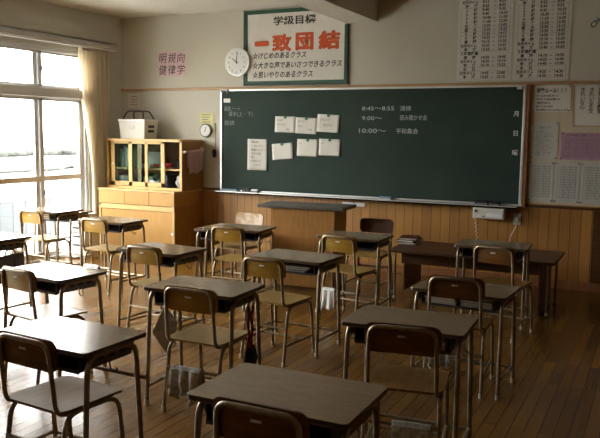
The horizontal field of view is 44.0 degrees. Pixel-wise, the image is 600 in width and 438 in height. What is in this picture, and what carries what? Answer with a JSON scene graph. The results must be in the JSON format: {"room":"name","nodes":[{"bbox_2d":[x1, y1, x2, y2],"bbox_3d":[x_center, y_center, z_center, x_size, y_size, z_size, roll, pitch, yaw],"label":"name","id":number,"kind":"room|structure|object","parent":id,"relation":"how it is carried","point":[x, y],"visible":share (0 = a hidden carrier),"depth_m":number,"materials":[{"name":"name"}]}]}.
{"room":"classroom","nodes":[
{"label":"classroom","id":0,"kind":"room"},
{"bbox_2d":[0,0,122,210],"bbox_3d":[-4.543,-0.700,6.025,0.200,3.079,9.290,4,7,26],"label":"wall","id":1,"kind":"structure","parent":0,"point":[36,15],"depth_m":9.23,"materials":[{"name":"paint"}]},
{"bbox_2d":[0,83,81,98],"bbox_3d":[-3.135,-1.472,8.528,0.050,0.115,2.150,4,7,26],"label":"trim","id":2,"kind":"structure","parent":1,"relation":"attached to","point":[7,89],"depth_m":8.67,"materials":[{"name":"grey"}]},
{"bbox_2d":[0,41,87,264],"bbox_3d":[-3.131,-0.749,8.825,0.107,2.560,1.660,4,7,26],"label":"window","id":3,"kind":"structure","parent":1,"relation":"in","point":[39,177],"depth_m":8.89,"materials":[{"name":"grey"}]},
{"bbox_2d":[0,25,117,51],"bbox_3d":[-4.386,-1.794,5.792,0.150,0.100,8.830,4,7,26],"label":"rail","id":4,"kind":"object","parent":1,"relation":"attached to","point":[4,30],"visible":1,"depth_m":8.71,"materials":[{"name":"beige wood"}]},
{"bbox_2d":[78,47,108,243],"bbox_3d":[-2.629,-0.904,9.524,0.129,2.498,0.541,4,7,26],"label":"curtain","id":5,"kind":"object","parent":4,"relation":"hanging from","point":[93,64],"visible":0.74,"depth_m":9.51,"materials":[{"name":"beige fabric"}]},
{"bbox_2d":[38,0,379,18],"bbox_3d":[-0.865,-2.025,4.063,8.350,0.100,9.290,4,7,26],"label":"ceiling","id":6,"kind":"structure","parent":0,"point":[121,9],"depth_m":8.90,"materials":[{"name":"paint"}]},
{"bbox_2d":[283,0,378,23],"bbox_3d":[-1.327,-1.891,4.306,0.365,0.234,9.290,4,7,26],"label":"ceiling beam","id":7,"kind":"structure","parent":6,"relation":"attached to","point":[347,11],"depth_m":7.79,"materials":[{"name":"paint"}]},
{"bbox_2d":[0,252,599,437],"bbox_3d":[-0.905,1.132,4.433,8.350,0.100,9.290,4,7,26],"label":"floor","id":8,"kind":"structure","parent":0,"point":[555,392],"depth_m":5.15,"materials":[{"name":"brown wood"}]},
{"bbox_2d":[0,232,31,310],"bbox_3d":[-2.652,0.485,6.380,0.627,0.691,0.410,5,8,31],"label":"school desk","id":9,"kind":"object","parent":8,"relation":"on","point":[7,240],"visible":0.91,"depth_m":6.30,"materials":[{"name":"laminate"}]},
{"bbox_2d":[0,249,24,283],"bbox_3d":[-2.400,0.387,6.152,0.102,0.282,0.300,5,8,31],"label":"bag","id":10,"kind":"object","parent":9,"relation":"hanging from","point":[16,259],"visible":0.45,"depth_m":6.13,"materials":[{"name":"grey"}]},
{"bbox_2d":[19,209,72,264],"bbox_3d":[-2.773,0.257,8.103,0.387,0.741,0.446,5,8,30],"label":"chair","id":11,"kind":"object","parent":8,"relation":"on","point":[26,216],"visible":0.81,"depth_m":7.95,"materials":[{"name":"brown wood"}]},
{"bbox_2d":[1,265,92,384],"bbox_3d":[-1.645,0.656,4.806,0.387,0.741,0.446,6,8,37],"label":"chair","id":12,"kind":"object","parent":8,"relation":"on","point":[19,279],"visible":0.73,"depth_m":4.70,"materials":[{"name":"brown wood"}]},
{"bbox_2d":[18,206,83,266],"bbox_3d":[-2.758,0.249,8.253,0.627,0.721,0.410,4,8,28],"label":"school desk","id":13,"kind":"object","parent":8,"relation":"on","point":[61,213],"visible":0.54,"depth_m":8.16,"materials":[{"name":"laminate"}]},
{"bbox_2d":[44,214,75,221],"bbox_3d":[-2.757,-0.045,8.215,0.470,0.084,0.319,4,8,28],"label":"tray","id":14,"kind":"object","parent":13,"relation":"on","point":[73,216],"depth_m":8.05,"materials":[{"name":"grey metal"}]},
{"bbox_2d":[0,262,106,377],"bbox_3d":[-1.631,0.675,4.922,0.627,0.677,0.410,5,8,33],"label":"school desk","id":15,"kind":"object","parent":8,"relation":"on","point":[57,278],"visible":0.6,"depth_m":4.82,"materials":[{"name":"laminate"}]},
{"bbox_2d":[37,281,95,294],"bbox_3d":[-1.630,0.403,4.886,0.470,0.084,0.319,5,8,33],"label":"tray","id":16,"kind":"object","parent":15,"relation":"on","point":[45,287],"depth_m":4.76,"materials":[{"name":"grey metal"}]},
{"bbox_2d":[0,330,124,437],"bbox_3d":[-1.063,0.837,3.328,0.387,0.741,0.446,5,8,31],"label":"chair","id":17,"kind":"object","parent":8,"relation":"on","point":[63,396],"visible":0.99,"depth_m":3.21,"materials":[{"name":"brown wood"}]},
{"bbox_2d":[33,210,93,264],"bbox_3d":[-2.817,0.222,8.828,0.627,0.641,0.410,4,7,26],"label":"school desk","id":18,"kind":"object","parent":8,"relation":"on","point":[84,213],"visible":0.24,"depth_m":8.80,"materials":[{"name":"metal"}]},
{"bbox_2d":[0,316,146,437],"bbox_3d":[-1.057,0.856,3.384,0.628,0.690,0.410,4,8,28],"label":"school desk","id":19,"kind":"object","parent":8,"relation":"on","point":[81,345],"visible":0.74,"depth_m":3.31,"materials":[{"name":"laminate"}]},
{"bbox_2d":[57,353,128,374],"bbox_3d":[-1.056,0.577,3.348,0.470,0.084,0.319,4,8,28],"label":"tray","id":20,"kind":"object","parent":19,"relation":"on","point":[66,363],"depth_m":3.18,"materials":[{"name":"grey metal"}]},
{"bbox_2d":[68,213,97,258],"bbox_3d":[-2.720,0.206,9.311,0.260,0.560,0.260,4,7,26],"label":"rack","id":21,"kind":"object","parent":8,"relation":"on","point":[75,240],"visible":0.42,"depth_m":9.23,"materials":[{"name":"white plastic"}]},
{"bbox_2d":[81,217,137,294],"bbox_3d":[-1.923,0.342,7.461,0.387,0.741,0.446,5,8,30],"label":"chair","id":22,"kind":"object","parent":8,"relation":"on","point":[95,225],"visible":0.86,"depth_m":7.29,"materials":[{"name":"brown wood"}]},
{"bbox_2d":[78,216,147,292],"bbox_3d":[-1.915,0.348,7.619,0.627,0.693,0.410,4,8,28],"label":"school desk","id":23,"kind":"object","parent":8,"relation":"on","point":[116,224],"visible":0.58,"depth_m":7.56,"materials":[{"name":"laminate"}]},
{"bbox_2d":[108,224,139,232],"bbox_3d":[-1.913,0.068,7.582,0.470,0.084,0.319,4,8,28],"label":"tray","id":24,"kind":"object","parent":23,"relation":"on","point":[114,228],"depth_m":7.47,"materials":[{"name":"grey metal"}]},
{"bbox_2d":[98,187,202,254],"bbox_3d":[-1.927,0.030,9.619,1.193,0.858,0.647,4,7,26],"label":"base cabinet","id":25,"kind":"object","parent":8,"relation":"on","point":[172,216],"visible":0.59,"depth_m":9.31,"materials":[{"name":"brown wood"}]},
{"bbox_2d":[106,138,202,190],"bbox_3d":[-1.878,-0.718,9.609,1.177,0.630,0.474,4,7,26],"label":"upper cabinet","id":26,"kind":"object","parent":25,"relation":"on","point":[170,150],"visible":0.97,"depth_m":9.48,"materials":[{"name":"brown wood"}]},
{"bbox_2d":[126,148,137,166],"bbox_3d":[-2.195,-0.814,9.790,0.038,0.250,0.260,4,7,26],"label":"binder","id":27,"kind":"object","parent":26,"relation":"on","point":[135,158],"visible":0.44,"depth_m":9.77,"materials":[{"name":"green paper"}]},
{"bbox_2d":[118,110,158,138],"bbox_3d":[-2.094,-1.224,9.639,0.428,0.364,0.298,4,7,26],"label":"plastic basket","id":28,"kind":"object","parent":26,"relation":"on","point":[133,128],"visible":1,"depth_m":9.54,"materials":[{"name":"grey"}]},
{"bbox_2d":[119,121,157,138],"bbox_3d":[-2.095,-1.165,9.646,0.414,0.245,0.283,4,7,26],"label":"tub","id":29,"kind":"object","parent":28,"relation":"in","point":[128,129],"depth_m":9.53,"materials":[{"name":"grey plastic"}]},
{"bbox_2d":[116,166,179,170],"bbox_3d":[-1.870,-0.656,9.636,1.115,0.018,0.390,4,7,26],"label":"shelf","id":30,"kind":"object","parent":26,"relation":"attached to","point":[118,168],"depth_m":9.55,"materials":[{"name":"brown wood"}]},
{"bbox_2d":[142,152,160,167],"bbox_3d":[-1.945,-0.764,9.598,0.200,0.200,0.208,4,7,26],"label":"plastic tub","id":31,"kind":"object","parent":26,"relation":"on","point":[153,157],"visible":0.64,"depth_m":9.67,"materials":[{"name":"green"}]},
{"bbox_2d":[157,174,178,187],"bbox_3d":[-1.697,-0.488,9.553,0.160,0.170,0.250,4,7,26],"label":"storage box","id":32,"kind":"object","parent":26,"relation":"in","point":[170,179],"visible":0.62,"depth_m":9.47,"materials":[{"name":"grey"}]},
{"bbox_3d":[-1.336,-0.866,9.307,0.045,0.075,0.436,4,7,26],"label":"towel bar","id":33,"kind":"object","parent":26,"relation":"attached to","visible":0},
{"bbox_2d":[186,149,202,173],"bbox_3d":[-1.321,-0.720,9.330,0.053,0.316,0.312,4,7,26],"label":"towel","id":34,"kind":"object","parent":33,"relation":"hanging from","point":[194,157],"visible":1,"depth_m":9.30,"materials":[{"name":"pink fabric"}]},
{"bbox_2d":[116,242,205,344],"bbox_3d":[-1.096,0.568,5.865,0.627,0.684,0.410,4,8,29],"label":"school desk","id":35,"kind":"object","parent":8,"relation":"on","point":[173,255],"visible":0.69,"depth_m":5.82,"materials":[{"name":"laminate"}]},
{"bbox_2d":[124,252,196,267],"bbox_3d":[-1.094,0.292,5.829,0.470,0.084,0.319,4,8,29],"label":"tray","id":36,"kind":"object","parent":35,"relation":"on","point":[167,261],"depth_m":5.69,"materials":[{"name":"grey metal"}]},
{"bbox_2d":[126,244,196,345],"bbox_3d":[-1.081,0.550,5.777,0.387,0.741,0.446,5,8,32],"label":"chair","id":37,"kind":"object","parent":8,"relation":"on","point":[140,254],"visible":0.7,"depth_m":5.64,"materials":[{"name":"brown wood"}]},
{"bbox_2d":[143,275,263,404],"bbox_3d":[-0.565,0.738,4.387,0.627,0.703,0.410,4,7,24],"label":"school desk","id":38,"kind":"object","parent":8,"relation":"on","point":[232,295],"visible":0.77,"depth_m":4.34,"materials":[{"name":"laminate"}]},
{"bbox_2d":[153,308,177,353],"bbox_3d":[-0.824,0.686,4.553,0.037,0.355,0.270,4,7,24],"label":"pouch","id":39,"kind":"object","parent":38,"relation":"hanging from","point":[159,332],"visible":0.66,"depth_m":4.52,"materials":[{"name":"brown"}]},
{"bbox_2d":[154,292,231,313],"bbox_3d":[-0.563,0.453,4.350,0.470,0.084,0.319,4,7,24],"label":"tray","id":40,"kind":"object","parent":38,"relation":"on","point":[224,306],"depth_m":4.25,"materials":[{"name":"grey metal"}]},
{"bbox_2d":[243,305,257,363],"bbox_3d":[-0.282,0.671,4.245,0.070,0.361,0.155,4,7,24],"label":"bag","id":41,"kind":"object","parent":38,"relation":"hanging from","point":[250,355],"visible":0.94,"depth_m":4.22,"materials":[{"name":"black fabric"}]},
{"bbox_2d":[161,285,250,410],"bbox_3d":[-0.534,0.727,4.322,0.387,0.741,0.446,4,7,26],"label":"chair","id":42,"kind":"object","parent":8,"relation":"on","point":[180,298],"visible":0.83,"depth_m":4.17,"materials":[{"name":"brown wood"}]},
{"bbox_2d":[169,365,204,406],"bbox_3d":[-0.636,0.940,4.216,0.199,0.208,0.119,4,7,26],"label":"rag","id":43,"kind":"object","parent":42,"relation":"hanging from","point":[183,379],"visible":0.88,"depth_m":4.20,"materials":[{"name":"grey fabric"}]},
{"bbox_2d":[194,225,261,283],"bbox_3d":[-0.739,0.399,7.660,0.627,0.611,0.410,3,7,22],"label":"school desk","id":44,"kind":"object","parent":8,"relation":"on","point":[201,232],"visible":0.3,"depth_m":7.60,"materials":[{"name":"metal"}]},
{"bbox_2d":[211,225,265,308],"bbox_3d":[-0.584,0.417,6.968,0.387,0.741,0.446,4,7,26],"label":"chair","id":45,"kind":"object","parent":8,"relation":"on","point":[218,233],"visible":0.71,"depth_m":6.79,"materials":[{"name":"brown wood"}]},
{"bbox_2d":[214,212,263,283],"bbox_3d":[-0.636,0.321,7.778,0.387,0.741,0.446,5,8,32],"label":"chair","id":46,"kind":"object","parent":8,"relation":"on","point":[241,217],"visible":0.66,"depth_m":7.83,"materials":[{"name":"brown wood"}]},
{"bbox_2d":[203,223,275,292],"bbox_3d":[-0.578,0.421,7.123,0.627,0.696,0.410,3,7,21],"label":"school desk","id":47,"kind":"object","parent":8,"relation":"on","point":[253,233],"visible":0.62,"depth_m":7.06,"materials":[{"name":"laminate"}]},
{"bbox_2d":[210,230,266,241],"bbox_3d":[-0.576,0.140,7.086,0.470,0.084,0.319,3,7,21],"label":"tray","id":48,"kind":"object","parent":47,"relation":"on","point":[250,235],"depth_m":6.94,"materials":[{"name":"grey metal"}]},
{"bbox_2d":[212,396,309,437],"bbox_3d":[-0.051,0.937,2.577,0.387,0.741,0.446,4,7,27],"label":"chair","id":49,"kind":"object","parent":8,"relation":"on","point":[232,417],"visible":1,"depth_m":2.36,"materials":[{"name":"brown wood"}]},
{"bbox_2d":[239,256,314,366],"bbox_3d":[-0.159,0.616,5.311,0.387,0.741,0.446,5,8,32],"label":"chair","id":50,"kind":"object","parent":8,"relation":"on","point":[269,268],"visible":0.84,"depth_m":5.17,"materials":[{"name":"brown wood"}]},
{"bbox_2d":[187,363,386,437],"bbox_3d":[-0.045,0.949,2.640,0.627,0.704,0.410,4,7,25],"label":"school desk","id":51,"kind":"object","parent":8,"relation":"on","point":[334,407],"visible":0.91,"depth_m":2.58,"materials":[{"name":"laminate"}]},
{"bbox_2d":[206,404,341,437],"bbox_3d":[-0.044,0.663,2.603,0.470,0.084,0.319,4,7,25],"label":"tray","id":52,"kind":"object","parent":51,"relation":"on","point":[316,431],"depth_m":2.49,"materials":[{"name":"wood"}]},
{"bbox_2d":[250,249,342,356],"bbox_3d":[-0.031,0.612,5.595,0.627,0.686,0.410,4,8,28],"label":"school desk","id":53,"kind":"object","parent":8,"relation":"on","point":[322,262],"visible":0.62,"depth_m":5.52,"materials":[{"name":"laminate"}]},
{"bbox_2d":[286,269,313,272],"bbox_3d":[-0.040,0.364,5.543,0.300,0.014,0.240,4,8,28],"label":"booklet","id":54,"kind":"object","parent":53,"relation":"in","point":[286,269],"visible":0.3,"depth_m":5.41,"materials":[{"name":"grey"}]},
{"bbox_2d":[285,262,313,270],"bbox_3d":[-0.014,0.351,5.528,0.260,0.014,0.240,4,7,24],"label":"booklet","id":55,"kind":"object","parent":54,"relation":"on","point":[286,262],"visible":0.18,"depth_m":5.40,"materials":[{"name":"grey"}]},
{"bbox_2d":[285,262,313,268],"bbox_3d":[0.013,0.339,5.512,0.220,0.014,0.240,3,7,20],"label":"booklet","id":56,"kind":"object","parent":55,"relation":"on","point":[288,265],"visible":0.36,"depth_m":5.43,"materials":[{"name":"grey paper"}]},
{"bbox_2d":[284,262,333,275],"bbox_3d":[-0.030,0.335,5.558,0.470,0.084,0.319,4,8,28],"label":"tray","id":57,"kind":"object","parent":53,"relation":"on","point":[316,267],"depth_m":5.36,"materials":[{"name":"grey metal"}]},
{"bbox_2d":[321,287,336,310],"bbox_3d":[0.251,0.692,6.403,0.128,0.204,0.073,5,8,35],"label":"towel","id":58,"kind":"object","parent":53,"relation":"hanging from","point":[329,296],"visible":1,"depth_m":6.39,"materials":[{"name":"white fabric"}]},
{"bbox_2d":[257,201,356,290],"bbox_3d":[0.068,0.273,7.751,0.935,0.858,0.450,3,7,21],"label":"lectern","id":59,"kind":"object","parent":8,"relation":"on","point":[297,224],"visible":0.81,"depth_m":7.56,"materials":[{"name":"brown wood"}]},
{"bbox_2d":[320,234,378,317],"bbox_3d":[0.429,0.489,6.456,0.387,0.741,0.446,5,8,35],"label":"chair","id":60,"kind":"object","parent":8,"relation":"on","point":[337,243],"visible":0.8,"depth_m":6.30,"materials":[{"name":"brown wood"}]},
{"bbox_2d":[315,230,393,311],"bbox_3d":[0.488,0.488,6.683,0.627,0.693,0.410,4,7,24],"label":"school desk","id":61,"kind":"object","parent":8,"relation":"on","point":[366,241],"visible":0.56,"depth_m":6.63,"materials":[{"name":"laminate"}]},
{"bbox_2d":[357,241,377,250],"bbox_3d":[0.490,0.207,6.646,0.470,0.084,0.319,4,7,24],"label":"tray","id":62,"kind":"object","parent":61,"relation":"on","point":[362,245],"depth_m":6.57,"materials":[{"name":"grey metal"}]},
{"bbox_2d":[344,218,393,299],"bbox_3d":[0.692,0.383,7.391,0.387,0.741,0.446,4,7,26],"label":"chair","id":63,"kind":"object","parent":8,"relation":"on","point":[374,225],"visible":0.75,"depth_m":7.47,"materials":[{"name":"steel"},{"name":"plywood"},{"name":"rubber"}]},
{"bbox_2d":[361,322,449,437],"bbox_3d":[0.518,0.825,3.595,0.387,0.741,0.446,3,7,17],"label":"chair","id":64,"kind":"object","parent":8,"relation":"on","point":[416,340],"visible":0.87,"depth_m":3.42,"materials":[{"name":"brown wood"}]},
{"bbox_2d":[391,420,431,437],"bbox_3d":[0.516,1.028,3.447,0.183,0.175,0.060,3,7,17],"label":"rag","id":65,"kind":"object","parent":64,"relation":"hanging from","point":[399,429],"visible":1,"depth_m":3.42,"materials":[{"name":"grey fabric"}]},
{"bbox_2d":[341,305,478,437],"bbox_3d":[0.541,0.837,3.709,0.627,0.691,0.410,4,7,23],"label":"school desk","id":66,"kind":"object","parent":8,"relation":"on","point":[457,328],"visible":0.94,"depth_m":3.66,"materials":[{"name":"laminate"}]},
{"bbox_2d":[354,327,456,354],"bbox_3d":[0.543,0.558,3.672,0.470,0.084,0.319,4,7,23],"label":"tray","id":67,"kind":"object","parent":66,"relation":"on","point":[358,332],"depth_m":3.61,"materials":[{"name":"grey metal"}]},
{"bbox_2d":[423,274,493,398],"bbox_3d":[1.019,0.698,4.734,0.387,0.741,0.446,4,7,24],"label":"chair","id":68,"kind":"object","parent":8,"relation":"on","point":[441,286],"visible":0.69,"depth_m":4.53,"materials":[{"name":"brown wood"}]},
{"bbox_2d":[428,354,448,367],"bbox_3d":[0.869,0.865,4.642,0.126,0.124,0.075,4,7,26],"label":"rag","id":69,"kind":"object","parent":68,"relation":"hanging from","point":[443,359],"visible":0.38,"depth_m":4.61,"materials":[{"name":"grey fabric"}]},
{"bbox_2d":[410,279,519,400],"bbox_3d":[1.053,0.748,4.774,0.627,0.633,0.410,4,8,29],"label":"school desk","id":70,"kind":"object","parent":8,"relation":"on","point":[503,295],"visible":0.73,"depth_m":4.67,"materials":[{"name":"laminate"}]},
{"bbox_2d":[421,292,500,312],"bbox_3d":[1.054,0.498,4.741,0.470,0.084,0.319,4,8,29],"label":"tray","id":71,"kind":"object","parent":70,"relation":"on","point":[493,294],"depth_m":4.58,"materials":[{"name":"grey metal"}]},
{"bbox_2d":[391,241,564,316],"bbox_3d":[1.674,0.548,7.113,1.530,0.500,0.740,4,7,26],"label":"table","id":72,"kind":"object","parent":8,"relation":"on","point":[443,254],"visible":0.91,"depth_m":6.97,"materials":[{"name":"brown wood"}]},
{"bbox_2d":[453,239,531,329],"bbox_3d":[1.651,0.547,6.387,0.627,0.672,0.410,3,7,22],"label":"school desk","id":73,"kind":"object","parent":8,"relation":"on","point":[465,246],"visible":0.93,"depth_m":6.33,"materials":[{"name":"laminate"}]},
{"bbox_2d":[462,248,522,260],"bbox_3d":[1.652,0.278,6.351,0.470,0.084,0.319,3,7,22],"label":"tray","id":74,"kind":"object","parent":73,"relation":"on","point":[466,252],"depth_m":6.33,"materials":[{"name":"grey metal"}]},
{"bbox_2d":[470,244,532,342],"bbox_3d":[1.620,0.562,5.964,0.387,0.741,0.446,6,8,38],"label":"chair","id":75,"kind":"object","parent":8,"relation":"on","point":[499,255],"visible":0.66,"depth_m":5.83,"materials":[{"name":"brown wood"}]},
{"bbox_2d":[122,0,599,271],"bbox_3d":[1.187,-0.912,8.446,8.350,3.079,0.120,4,7,26],"label":"wall","id":76,"kind":"structure","parent":0,"point":[411,41],"depth_m":9.18,"materials":[{"name":"paint"}]},
{"bbox_2d":[128,93,139,107],"bbox_3d":[-2.231,-1.591,9.986,0.195,0.205,0.006,4,7,26],"label":"notice","id":77,"kind":"object","parent":76,"relation":"attached to","point":[133,98],"visible":1,"depth_m":9.98,"materials":[{"name":"paper"}]},
{"bbox_2d":[157,51,185,76],"bbox_3d":[-1.669,-2.016,9.662,0.445,0.313,0.006,4,7,26],"label":"wall sign","id":78,"kind":"object","parent":76,"relation":"attached to","point":[169,63],"visible":1,"depth_m":9.66,"materials":[{"name":"pink paper"}]},
{"bbox_2d":[200,113,213,136],"bbox_3d":[-1.193,-1.205,9.517,0.210,0.308,0.006,4,7,26],"label":"chart","id":79,"kind":"object","parent":76,"relation":"attached to","point":[205,118],"visible":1,"depth_m":9.50,"materials":[{"name":"paper"}]},
{"bbox_2d":[200,124,211,136],"bbox_3d":[-1.206,-1.133,9.508,0.176,0.176,0.036,4,7,26],"label":"clock","id":80,"kind":"object","parent":79,"relation":"attached to","point":[205,129],"visible":1,"depth_m":9.49,"materials":[{"name":"grey"}]},
{"bbox_2d":[203,190,217,247],"bbox_3d":[-1.189,-0.007,9.635,0.300,0.745,0.030,4,7,26],"label":"wainscoting","id":81,"kind":"structure","parent":76,"relation":"attached to","point":[210,198],"depth_m":9.59,"materials":[{"name":"brown wood"}]},
{"bbox_2d":[225,48,250,76],"bbox_3d":[-0.766,-1.934,9.181,0.344,0.344,0.083,4,7,26],"label":"wall clock","id":82,"kind":"object","parent":76,"relation":"attached to","point":[237,60],"visible":1,"depth_m":9.14,"materials":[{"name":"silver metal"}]},
{"bbox_2d":[243,7,349,85],"bbox_3d":[-0.064,-2.056,8.852,1.392,0.905,0.028,4,7,26],"label":"poster","id":83,"kind":"object","parent":76,"relation":"attached to","point":[294,45],"visible":1,"depth_m":8.84,"materials":[{"name":"paper"}]},
{"bbox_2d":[121,80,599,90],"bbox_3d":[1.250,-1.488,8.265,8.150,0.030,0.035,4,7,26],"label":"trim","id":84,"kind":"structure","parent":76,"relation":"attached to","point":[595,81],"depth_m":8.41,"materials":[{"name":"brown wood"}]},
{"bbox_2d":[215,85,530,208],"bbox_3d":[0.666,-0.863,8.561,3.790,1.292,0.140,4,7,26],"label":"blackboard","id":85,"kind":"object","parent":76,"relation":"attached to","point":[453,145],"visible":1,"depth_m":8.39,"materials":[{"name":"green metal"}]},
{"bbox_2d":[247,139,266,170],"bbox_3d":[-0.529,-0.795,9.176,0.277,0.383,0.011,4,7,26],"label":"paper note","id":86,"kind":"object","parent":85,"relation":"attached to","point":[257,148],"visible":1,"depth_m":9.18,"materials":[{"name":"grey"}]},
{"bbox_2d":[272,143,292,159],"bbox_3d":[-0.216,-0.821,9.017,0.296,0.218,0.013,4,7,26],"label":"paper note","id":87,"kind":"object","parent":85,"relation":"attached to","point":[282,150],"visible":1,"depth_m":9.02,"materials":[{"name":"white"}]},
{"bbox_2d":[275,116,295,132],"bbox_3d":[-0.182,-1.143,8.965,0.275,0.199,0.013,5,8,26],"label":"paper note","id":88,"kind":"object","parent":85,"relation":"attached to","point":[286,124],"visible":1,"depth_m":8.97,"materials":[{"name":"grey"}]},
{"bbox_2d":[295,117,316,133],"bbox_3d":[0.070,-1.111,8.844,0.284,0.201,0.013,4,7,26],"label":"paper note","id":89,"kind":"object","parent":85,"relation":"attached to","point":[305,125],"visible":1,"depth_m":8.85,"materials":[{"name":"grey"}]},
{"bbox_2d":[297,139,317,156],"bbox_3d":[0.087,-0.852,8.864,0.276,0.211,0.013,5,8,26],"label":"paper note","id":90,"kind":"object","parent":85,"relation":"attached to","point":[305,147],"visible":1,"depth_m":8.87,"materials":[{"name":"grey"}]},
{"bbox_2d":[316,114,339,132],"bbox_3d":[0.326,-1.120,8.716,0.294,0.222,0.013,4,7,26],"label":"paper note","id":91,"kind":"object","parent":85,"relation":"attached to","point":[325,122],"visible":1,"depth_m":8.72,"materials":[{"name":"grey"}]},
{"bbox_2d":[319,139,340,155],"bbox_3d":[0.345,-0.844,8.738,0.274,0.203,0.013,5,8,26],"label":"paper note","id":92,"kind":"object","parent":85,"relation":"attached to","point":[327,147],"visible":1,"depth_m":8.74,"materials":[{"name":"grey"}]},
{"bbox_2d":[215,191,518,208],"bbox_3d":[0.627,-0.237,8.651,3.720,0.027,0.138,4,7,26],"label":"chalk tray","id":93,"kind":"object","parent":85,"relation":"on","point":[305,194],"depth_m":8.48,"materials":[{"name":"silver"}]},
{"bbox_2d":[203,247,599,292],"bbox_3d":[1.226,0.581,8.510,8.150,0.100,0.028,4,7,26],"label":"baseboard","id":94,"kind":"structure","parent":76,"relation":"attached to","point":[425,271],"depth_m":8.18,"materials":[{"name":"brown wood"}]},
{"bbox_2d":[203,187,599,210],"bbox_3d":[1.235,-0.224,8.415,8.150,0.030,0.030,4,7,26],"label":"trim","id":95,"kind":"structure","parent":76,"relation":"attached to","point":[204,188],"depth_m":7.74,"materials":[{"name":"brown wood"}]},
{"bbox_2d":[218,190,593,281],"bbox_3d":[0.282,0.094,8.928,6.030,0.745,0.018,4,7,26],"label":"wainscoting","id":96,"kind":"structure","parent":76,"relation":"attached to","point":[569,231],"depth_m":8.16,"materials":[{"name":"wood"}]},
{"bbox_2d":[456,0,513,80],"bbox_3d":[1.959,-1.921,7.882,0.573,0.888,0.006,4,7,26],"label":"poster","id":97,"kind":"object","parent":76,"relation":"attached to","point":[485,27],"visible":1,"depth_m":7.88,"materials":[{"name":"paper"}]},
{"bbox_2d":[473,207,505,239],"bbox_3d":[2.024,0.157,7.984,0.330,0.559,0.140,4,7,26],"label":"vacuum cleaner","id":98,"kind":"object","parent":76,"relation":"attached to","point":[478,212],"visible":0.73,"depth_m":7.90,"materials":[{"name":"grey plastic"}]},
{"bbox_2d":[513,0,572,79],"bbox_3d":[2.486,-1.884,7.626,0.553,0.888,0.006,4,7,26],"label":"poster","id":99,"kind":"object","parent":76,"relation":"attached to","point":[542,27],"visible":1,"depth_m":7.63,"materials":[{"name":"paper"}]},
{"bbox_2d":[526,84,599,207],"bbox_3d":[3.111,-0.727,7.438,1.593,1.243,0.019,4,7,26],"label":"bulletin board","id":100,"kind":"object","parent":76,"relation":"attached to","point":[564,119],"visible":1,"depth_m":7.64,"materials":[{"name":"fabric"}]},
{"bbox_2d":[528,161,553,201],"bbox_3d":[2.514,-0.391,7.760,0.245,0.415,0.012,4,7,26],"label":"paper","id":101,"kind":"object","parent":100,"relation":"attached to","point":[540,186],"visible":1,"depth_m":7.76,"materials":[{"name":"grey paper"}]},
{"bbox_2d":[530,122,558,158],"bbox_3d":[2.530,-0.814,7.705,0.270,0.380,0.012,4,7,26],"label":"notice sheet","id":102,"kind":"object","parent":100,"relation":"attached to","point":[544,135],"visible":1,"depth_m":7.71,"materials":[{"name":"grey paper"}]},
{"bbox_2d":[532,85,571,111],"bbox_3d":[2.583,-1.236,7.633,0.375,0.270,0.012,4,7,26],"label":"sheet","id":103,"kind":"object","parent":100,"relation":"attached to","point":[546,98],"visible":1,"depth_m":7.63,"materials":[{"name":"paper"}]},
{"bbox_2d":[553,162,579,202],"bbox_3d":[2.743,-0.375,7.649,0.245,0.415,0.012,4,7,26],"label":"paper","id":104,"kind":"object","parent":100,"relation":"attached to","point":[567,174],"visible":1,"depth_m":7.65,"materials":[{"name":"grey paper"}]},
{"bbox_2d":[560,132,599,160],"bbox_3d":[2.891,-0.736,7.536,0.475,0.278,0.012,4,7,26],"label":"pink timetable","id":105,"kind":"object","parent":100,"relation":"attached to","point":[574,146],"visible":1,"depth_m":7.56,"materials":[{"name":"paper"}]},
{"bbox_2d":[572,85,599,126],"bbox_3d":[2.989,-1.137,7.444,0.479,0.418,0.011,4,7,26],"label":"sheet","id":106,"kind":"object","parent":100,"relation":"attached to","point":[586,99],"visible":1,"depth_m":7.49,"materials":[{"name":"paper"}]},
{"bbox_2d":[579,163,599,203],"bbox_3d":[2.980,-0.358,7.534,0.265,0.415,0.012,4,7,26],"label":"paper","id":107,"kind":"object","parent":100,"relation":"attached to","point":[590,172],"visible":1,"depth_m":7.55,"materials":[{"name":"grey paper"}]},
{"bbox_2d":[590,211,599,283],"bbox_3d":[3.443,0.315,7.379,1.015,0.745,0.040,4,7,26],"label":"trim","id":108,"kind":"structure","parent":76,"relation":"attached to","point":[595,257],"depth_m":7.57,"materials":[{"name":"brown wood"}]},
{"label":"outside","id":109,"kind":"structure","parent":0,"visible":0},
{"bbox_2d":[0,137,76,198],"bbox_3d":[-43.943,-7.483,76.890,133.100,0.100,220.000,4,7,26],"label":"ground","id":110,"kind":"structure","parent":109,"point":[18,190],"depth_m":37.08,"materials":[{"name":"white"}]},
{"bbox_2d":[0,234,68,255],"bbox_3d":[-3.147,0.501,11.134,1.600,0.340,23.000,4,7,26],"label":"balcony slab","id":111,"kind":"object","parent":110,"relation":"on","point":[30,244],"visible":0.11,"depth_m":10.63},
{"bbox_2d":[0,146,76,156],"bbox_3d":[-14.708,-6.112,65.151,2.333,0.893,46.244,4,7,26],"label":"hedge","id":112,"kind":"object","parent":110,"relation":"on","point":[19,151],"visible":0.18,"depth_m":54.81,"materials":[{"name":"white plant"}]},
{"bbox_2d":[0,163,76,173],"bbox_3d":[-9.026,-3.239,42.873,1.962,0.393,23.318,4,7,26],"label":"hedge","id":113,"kind":"object","parent":110,"relation":"on","point":[48,167],"visible":0.21,"depth_m":34.74,"materials":[{"name":"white plant"}]},
{"bbox_2d":[0,192,77,240],"bbox_3d":[-2.961,-0.085,13.387,0.065,0.985,13.300,4,7,26],"label":"fence","id":114,"kind":"object","parent":110,"relation":"on","point":[9,213],"visible":0.05,"depth_m":11.10,"materials":[{"name":"grey"}]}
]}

